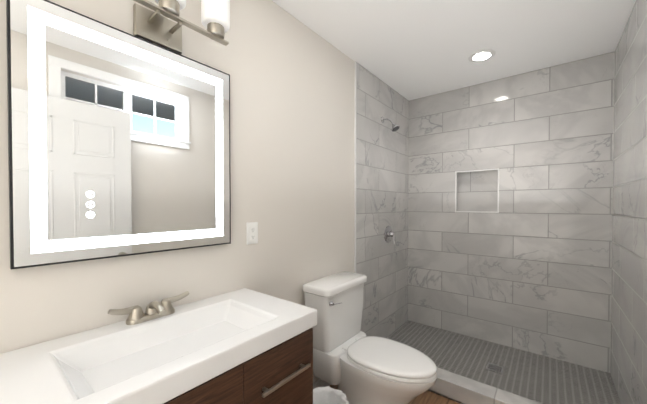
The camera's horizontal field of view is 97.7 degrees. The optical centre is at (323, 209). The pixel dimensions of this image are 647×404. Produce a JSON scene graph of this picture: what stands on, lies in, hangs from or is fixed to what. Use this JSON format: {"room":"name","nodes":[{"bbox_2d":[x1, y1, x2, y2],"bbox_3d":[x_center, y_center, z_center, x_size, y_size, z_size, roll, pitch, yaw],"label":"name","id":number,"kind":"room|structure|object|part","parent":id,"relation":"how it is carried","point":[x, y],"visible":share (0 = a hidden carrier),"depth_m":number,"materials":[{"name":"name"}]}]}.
{"room":"bathroom","nodes":[
{"label":"bathroom","id":0,"kind":"room"},
{"bbox_2d":[0,0,354,383],"bbox_3d":[-0.101,0.070,1.923,0.100,2.500,3.582,1,1,39],"label":"wall","id":1,"kind":"structure","parent":0,"point":[292,102],"depth_m":1.50,"materials":[{"name":"white paint"}]},
{"bbox_2d":[6,0,230,269],"bbox_3d":[-0.680,-0.236,1.087,0.033,0.807,0.711,1,1,39],"label":"led mirror","id":2,"kind":"object","parent":1,"relation":"attached to","point":[118,143],"visible":0.98,"depth_m":0.97,"materials":[{"name":"black mirror"}]},
{"bbox_2d":[133,0,229,53],"bbox_3d":[-0.599,-0.798,1.082,0.157,0.289,0.498,1,1,39],"label":"sconce","id":3,"kind":"object","parent":1,"relation":"attached to","point":[156,28],"visible":1,"depth_m":1.13,"materials":[{"name":"silver metal"}]},
{"bbox_2d":[246,222,257,244],"bbox_3d":[-0.375,0.125,1.494,0.008,0.115,0.070,1,1,39],"label":"electrical outlet plate","id":4,"kind":"object","parent":1,"relation":"attached to","point":[252,232],"visible":1,"depth_m":1.49,"materials":[{"name":"white plastic"}]},
{"bbox_2d":[313,379,330,388],"bbox_3d":[-0.431,1.222,1.438,0.012,0.090,2.188,1,1,39],"label":"baseboard","id":5,"kind":"structure","parent":1,"relation":"attached to","point":[320,383],"depth_m":1.94,"materials":[{"name":"white"}]},
{"bbox_2d":[354,61,355,272],"bbox_3d":[0.257,0.035,2.281,0.010,2.440,0.012,1,1,39],"label":"tile edge trim","id":6,"kind":"structure","parent":1,"relation":"attached to","point":[355,180],"depth_m":2.27,"materials":[{"name":"white metal"}]},
{"bbox_2d":[356,62,408,337],"bbox_3d":[0.598,0.024,2.708,0.008,2.428,1.082,1,1,39],"label":"wall tile","id":7,"kind":"structure","parent":1,"relation":"attached to","point":[382,172],"depth_m":2.63,"materials":[{"name":"tile"}]},
{"bbox_2d":[384,226,394,244],"bbox_3d":[0.656,0.246,2.716,0.076,0.178,0.164,1,1,39],"label":"shower valve","id":8,"kind":"object","parent":7,"relation":"attached to","point":[388,234],"visible":1,"depth_m":2.70,"materials":[{"name":"silver metal"}]},
{"bbox_2d":[381,117,399,131],"bbox_3d":[0.613,-0.784,2.576,0.166,0.155,0.078,1,1,39],"label":"shower head","id":9,"kind":"object","parent":7,"relation":"attached to","point":[395,127],"visible":1,"depth_m":2.55},
{"bbox_2d":[272,0,635,100],"bbox_3d":[0.572,-1.222,1.366,1.826,0.100,3.582,1,1,39],"label":"ceiling","id":10,"kind":"structure","parent":0,"point":[409,50],"depth_m":1.91,"materials":[{"name":"white paint"}]},
{"bbox_2d":[468,49,495,61],"bbox_3d":[1.220,-1.181,2.180,0.184,0.006,0.184,1,1,39],"label":"recessed light","id":11,"kind":"object","parent":10,"relation":"in","point":[491,52],"depth_m":2.17,"materials":[{"name":"white"}]},
{"bbox_3d":[1.220,-1.179,2.180,0.120,0.001,0.120,1,1,39],"label":"recessed ceiling light lens","id":12,"kind":"part","parent":11,"relation":"part of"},
{"bbox_2d":[330,320,620,403],"bbox_3d":[0.541,1.292,1.361,1.826,0.072,3.482,1,1,39],"label":"floor","id":13,"kind":"structure","parent":0,"point":[542,379],"depth_m":2.19,"materials":[{"name":"tile"}]},
{"bbox_2d":[0,288,316,403],"bbox_3d":[-0.492,0.807,0.951,0.515,0.933,0.920,1,1,39],"label":"bathroom vanity","id":14,"kind":"object","parent":13,"relation":"on","point":[244,346],"visible":1,"depth_m":0.91,"materials":[{"name":"white ceramic"}]},
{"bbox_2d":[108,291,188,324],"bbox_3d":[-0.625,0.374,1.051,0.132,0.071,0.278,1,1,39],"label":"faucet","id":15,"kind":"object","parent":14,"relation":"on","point":[156,313],"depth_m":1.05,"materials":[{"name":"silver metal"}]},
{"bbox_2d":[313,386,348,403],"bbox_3d":[0.011,1.123,1.457,0.255,0.287,0.246,1,1,39],"label":"bin","id":16,"kind":"object","parent":13,"relation":"on","point":[326,395],"visible":0.73,"depth_m":1.54,"materials":[{"name":"white plastic"}]},
{"bbox_2d":[303,271,436,403],"bbox_3d":[0.299,0.867,1.733,0.760,0.793,0.480,1,1,39],"label":"toilet","id":17,"kind":"object","parent":13,"relation":"on","point":[353,362],"visible":0.94,"depth_m":1.70,"materials":[{"name":"white ceramic"}]},
{"bbox_3d":[0.083,0.692,1.904,0.198,0.352,0.456,1,1,39],"label":"tank","id":18,"kind":"part","parent":17,"relation":"part of","materials":[{"name":"white ceramic"}]},
{"bbox_3d":[0.089,0.491,1.897,0.220,0.047,0.480,1,1,39],"label":"tank lid","id":19,"kind":"part","parent":17,"relation":"part of","materials":[{"name":"white ceramic"}]},
{"bbox_3d":[0.074,0.563,1.706,0.033,0.027,0.089,1,1,39],"label":"lever","id":20,"kind":"part","parent":17,"relation":"part of","materials":[{"name":"silver metal"}]},
{"bbox_3d":[0.352,1.078,1.694,0.626,0.372,0.358,1,1,39],"label":"bowl","id":21,"kind":"part","parent":17,"relation":"part of","materials":[{"name":"white ceramic"}]},
{"bbox_3d":[0.384,0.867,1.666,0.542,0.048,0.358,1,1,39],"label":"lid","id":22,"kind":"part","parent":17,"relation":"part of","materials":[{"name":"white plastic"}]},
{"bbox_3d":[0.395,0.882,1.657,0.515,0.019,0.360,1,1,39],"label":"seat","id":23,"kind":"part","parent":17,"relation":"part of","materials":[{"name":"white plastic"}]},
{"bbox_2d":[429,367,541,403],"bbox_3d":[0.942,1.204,1.876,1.588,0.115,0.130,1,1,39],"label":"curb","id":24,"kind":"object","parent":13,"relation":"on","point":[459,388],"visible":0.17,"depth_m":1.82,"materials":[{"name":"stone"}]},
{"bbox_2d":[486,363,503,373],"bbox_3d":[1.340,1.242,2.211,0.110,0.005,0.110,1,1,39],"label":"floor drain grate","id":25,"kind":"object","parent":13,"relation":"on","point":[488,366],"visible":1,"depth_m":2.21,"materials":[{"name":"silver metal"}]},
{"bbox_2d":[454,212,498,343],"bbox_3d":[1.493,0.639,2.756,0.375,1.220,0.100,1,1,39],"label":"wall tile","id":26,"kind":"structure","parent":0,"point":[476,271],"depth_m":2.71,"materials":[{"name":"tile"}]},
{"bbox_2d":[455,168,498,212],"bbox_3d":[1.464,-0.174,2.709,0.375,0.407,0.013,1,1,39],"label":"niche wall tile edge","id":27,"kind":"structure","parent":26,"relation":"attached to","point":[456,172],"depth_m":2.71,"materials":[{"name":"white"}]},
{"bbox_2d":[498,52,614,372],"bbox_3d":[1.929,0.034,2.399,0.741,2.440,0.100,1,1,39],"label":"wall tile","id":28,"kind":"structure","parent":0,"point":[555,202],"depth_m":2.33,"materials":[{"name":"tile"}]},
{"bbox_3d":[1.661,0.059,2.741,1.826,2.500,0.100,1,1,39],"label":"wall","id":29,"kind":"structure","parent":0,"visible":0},
{"bbox_2d":[408,90,457,331],"bbox_3d":[1.156,0.026,3.018,0.490,2.440,0.100,1,1,39],"label":"wall tile","id":30,"kind":"structure","parent":29,"relation":"attached to","point":[431,222],"depth_m":2.96,"materials":[{"name":"tile"}]},
{"bbox_2d":[455,79,499,170],"bbox_3d":[1.493,-0.784,2.737,0.375,0.813,0.100,1,1,39],"label":"wall tile","id":31,"kind":"structure","parent":29,"relation":"attached to","point":[477,126],"depth_m":2.69,"materials":[{"name":"tile"}]},
{"bbox_2d":[457,170,497,211],"bbox_3d":[1.520,-0.174,2.778,0.375,0.407,0.015,1,1,39],"label":"tile niche","id":32,"kind":"object","parent":29,"relation":"attached to","point":[477,190],"visible":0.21,"depth_m":2.77,"materials":[{"name":"tile"}]},
{"bbox_3d":[1.747,0.076,1.486,0.120,2.500,1.952,1,1,39],"label":"wall","id":33,"kind":"structure","parent":0,"visible":0},
{"bbox_2d":[610,0,646,403],"bbox_3d":[1.821,0.038,1.679,0.008,2.428,1.156,1,1,39],"label":"wall tile","id":34,"kind":"structure","parent":33,"relation":"attached to","point":[628,364],"depth_m":1.65,"materials":[{"name":"tile"}]}
]}

